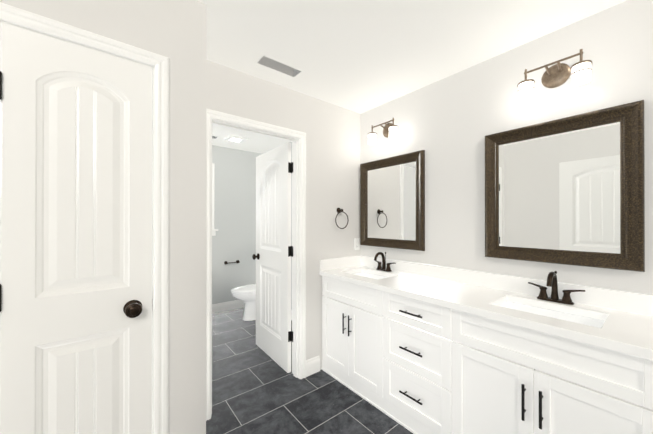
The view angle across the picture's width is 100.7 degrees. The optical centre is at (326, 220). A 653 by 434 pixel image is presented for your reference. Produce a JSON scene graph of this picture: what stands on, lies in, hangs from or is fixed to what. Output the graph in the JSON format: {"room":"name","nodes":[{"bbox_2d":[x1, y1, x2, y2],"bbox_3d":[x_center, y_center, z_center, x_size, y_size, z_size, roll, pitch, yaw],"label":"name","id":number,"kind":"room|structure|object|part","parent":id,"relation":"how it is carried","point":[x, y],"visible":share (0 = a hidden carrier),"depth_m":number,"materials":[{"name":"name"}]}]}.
{"room":"bathroom","nodes":[
{"label":"bathroom","id":0,"kind":"room"},
{"bbox_2d":[0,0,183,433],"bbox_3d":[-1.034,0.126,1.104,0.750,2.440,0.115,0,0,-39],"label":"wall","id":1,"kind":"structure","parent":0,"point":[155,26],"depth_m":1.27,"materials":[{"name":"white paint"}]},
{"bbox_2d":[0,23,151,433],"bbox_3d":[-0.977,0.323,1.095,0.456,2.030,0.156,0,0,-39],"label":"closet door","id":2,"kind":"structure","parent":1,"relation":"in","point":[76,247],"depth_m":1.06,"materials":[{"name":"white wood"}]},
{"bbox_3d":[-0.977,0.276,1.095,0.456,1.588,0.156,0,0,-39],"label":"knob","id":3,"kind":"part","parent":2,"relation":"part of","materials":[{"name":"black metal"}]},
{"bbox_2d":[184,0,215,433],"bbox_3d":[-1.509,0.130,2.415,0.150,2.440,2.755,0,0,-39],"label":"wall","id":4,"kind":"structure","parent":0,"point":[199,72],"depth_m":1.34,"materials":[{"name":"white paint"}]},
{"bbox_2d":[212,163,217,235],"bbox_3d":[-1.932,-0.301,3.741,0.800,1.048,0.160,0,0,-39],"label":"window","id":5,"kind":"structure","parent":4,"relation":"in","point":[214,230],"depth_m":3.91,"materials":[{"name":"white"}]},
{"bbox_2d":[216,63,355,369],"bbox_3d":[-0.346,0.129,2.284,1.500,2.440,0.115,0,0,-39],"label":"wall","id":6,"kind":"structure","parent":0,"point":[330,129],"depth_m":2.53,"materials":[{"name":"white paint"}]},
{"bbox_2d":[212,300,244,313],"bbox_3d":[-1.656,1.286,3.904,1.500,0.135,0.014,0,0,-39],"label":"baseboard","id":7,"kind":"structure","parent":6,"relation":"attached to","point":[236,304],"depth_m":4.04,"materials":[{"name":"white wood"}]},
{"bbox_2d":[224,260,239,264],"bbox_3d":[-1.416,0.634,4.070,0.232,0.052,0.057,0,0,-39],"label":"paper holder","id":8,"kind":"object","parent":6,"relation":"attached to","point":[226,262],"visible":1,"depth_m":4.03,"materials":[{"name":"black metal"}]},
{"bbox_2d":[252,142,292,372],"bbox_3d":[-0.529,0.327,2.652,0.156,2.030,0.744,0,0,-37],"label":"door","id":9,"kind":"structure","parent":6,"relation":"in","point":[272,257],"depth_m":2.58,"materials":[{"name":"white wood"}]},
{"bbox_3d":[-0.297,0.280,2.383,0.002,1.580,0.034,0,0,-39],"label":"handle","id":10,"kind":"part","parent":9,"relation":"part of","materials":[{"name":"white wood"}]},
{"bbox_2d":[306,356,319,368],"bbox_3d":[-0.033,1.283,2.615,0.582,0.135,0.014,0,0,-39],"label":"baseboard","id":11,"kind":"structure","parent":6,"relation":"attached to","point":[312,365],"depth_m":2.38,"materials":[{"name":"white wood"}]},
{"bbox_2d":[319,256,358,271],"bbox_3d":[0.142,0.405,2.586,0.506,0.099,0.020,0,0,-39],"label":"backsplash","id":12,"kind":"structure","parent":6,"relation":"attached to","point":[350,261],"depth_m":2.56,"materials":[{"name":"white stone"}]},
{"bbox_2d":[335,208,348,228],"bbox_3d":[0.133,-0.020,2.558,0.165,0.202,0.057,0,0,-39],"label":"towel ring","id":13,"kind":"object","parent":6,"relation":"attached to","point":[339,210],"visible":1,"depth_m":2.56,"materials":[{"name":"black metal"}]},
{"bbox_2d":[354,238,359,249],"bbox_3d":[0.309,0.240,2.730,0.070,0.115,0.008,0,0,-39],"label":"electrical outlet plate","id":14,"kind":"object","parent":6,"relation":"attached to","point":[356,243],"visible":1,"depth_m":2.73,"materials":[{"name":"white plastic"}]},
{"bbox_2d":[206,308,412,433],"bbox_3d":[0.005,1.376,1.196,2.730,0.060,6.545,0,0,-39],"label":"floor","id":15,"kind":"structure","parent":0,"point":[256,389],"depth_m":2.05,"materials":[{"name":"tile"}]},
{"bbox_2d":[231,284,255,320],"bbox_3d":[-0.992,0.964,3.780,0.674,0.780,0.442,0,0,-39],"label":"toilet","id":16,"kind":"object","parent":15,"relation":"on","point":[246,294],"visible":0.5,"depth_m":3.65,"materials":[{"name":"white ceramic"}]},
{"bbox_2d":[322,276,652,433],"bbox_3d":[0.753,0.921,1.825,0.544,0.855,1.970,0,0,-39],"label":"bathroom vanity","id":17,"kind":"object","parent":15,"relation":"on","point":[416,348],"depth_m":1.44,"materials":[{"name":"white wood"}]},
{"bbox_2d":[319,264,652,355],"bbox_3d":[0.759,0.473,1.831,0.529,0.039,1.970,0,0,-39],"label":"countertop","id":18,"kind":"structure","parent":17,"relation":"on","point":[629,331],"depth_m":1.42,"materials":[{"name":"white stone"}]},
{"bbox_2d":[355,272,382,279],"bbox_3d":[0.368,0.560,2.327,0.330,0.156,0.480,0,0,-39],"label":"sink","id":19,"kind":"object","parent":18,"relation":"in","point":[378,275],"depth_m":2.47,"materials":[{"name":"white ceramic"}]},
{"bbox_2d":[371,252,394,271],"bbox_3d":[0.480,0.368,2.418,0.156,0.172,0.248,0,0,-39],"label":"faucet","id":20,"kind":"object","parent":18,"relation":"on","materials":[{"name":"brown metal"}]},
{"bbox_2d":[499,300,602,327],"bbox_3d":[1.122,0.557,1.388,0.330,0.156,0.480,0,0,-39],"label":"sink","id":21,"kind":"object","parent":18,"relation":"in","point":[579,317],"depth_m":1.46,"materials":[{"name":"white ceramic"}]},
{"bbox_2d":[527,271,586,303],"bbox_3d":[1.235,0.365,1.478,0.156,0.172,0.248,0,0,-39],"label":"faucet","id":22,"kind":"object","parent":18,"relation":"on","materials":[{"name":"brown metal"}]},
{"bbox_2d":[197,0,626,153],"bbox_3d":[0.005,-1.144,1.204,2.730,0.100,6.545,0,0,-39],"label":"ceiling","id":23,"kind":"structure","parent":0,"point":[360,56],"depth_m":1.63,"materials":[{"name":"white paint"}]},
{"bbox_2d":[223,135,247,143],"bbox_3d":[-1.212,-1.075,3.596,0.240,0.024,0.240,0,0,-39],"label":"fan","id":24,"kind":"object","parent":23,"relation":"attached to","point":[234,139],"visible":1,"depth_m":3.57,"materials":[{"name":"white plastic"}]},
{"bbox_2d":[256,55,302,77],"bbox_3d":[-0.332,-1.126,1.927,0.312,0.072,0.117,0,0,-39],"label":"vent duct","id":25,"kind":"object","parent":23,"relation":"in","point":[278,65],"visible":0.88,"depth_m":1.95,"materials":[{"name":"grey metal"}]},
{"bbox_2d":[356,0,652,294],"bbox_3d":[0.997,0.128,1.997,0.185,2.440,6.545,0,0,-39],"label":"wall","id":26,"kind":"structure","parent":0,"point":[448,124],"depth_m":1.80,"materials":[{"name":"white paint"}]},
{"bbox_2d":[368,118,397,144],"bbox_3d":[0.521,-0.805,2.448,0.133,0.178,0.324,0,0,-39],"label":"sconce","id":27,"kind":"object","parent":26,"relation":"attached to","point":[390,130],"visible":1,"depth_m":2.47,"materials":[{"name":"white glass"}]},
{"bbox_2d":[360,150,424,250],"bbox_3d":[0.568,-0.160,2.464,0.038,0.820,0.700,0,0,-39],"label":"mirror","id":28,"kind":"object","parent":26,"relation":"attached to","point":[392,202],"visible":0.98,"depth_m":2.43,"materials":[{"name":"clear glass"}]},
{"bbox_2d":[359,256,652,315],"bbox_3d":[0.957,0.403,1.990,0.020,0.099,1.970,0,0,-39],"label":"backsplash","id":29,"kind":"structure","parent":26,"relation":"attached to","point":[642,303],"depth_m":1.68,"materials":[{"name":"white stone"}]},
{"bbox_2d":[517,49,591,100],"bbox_3d":[1.270,-0.808,1.516,0.133,0.178,0.324,0,0,-39],"label":"sconce","id":30,"kind":"object","parent":26,"relation":"attached to","point":[556,75],"visible":1,"depth_m":1.53,"materials":[{"name":"white glass"}]},
{"bbox_2d":[485,100,644,271],"bbox_3d":[1.294,-0.163,1.560,0.038,0.820,0.700,0,0,-39],"label":"mirror","id":31,"kind":"object","parent":26,"relation":"attached to","point":[570,190],"visible":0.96,"depth_m":1.50,"materials":[{"name":"clear glass"}]}
]}

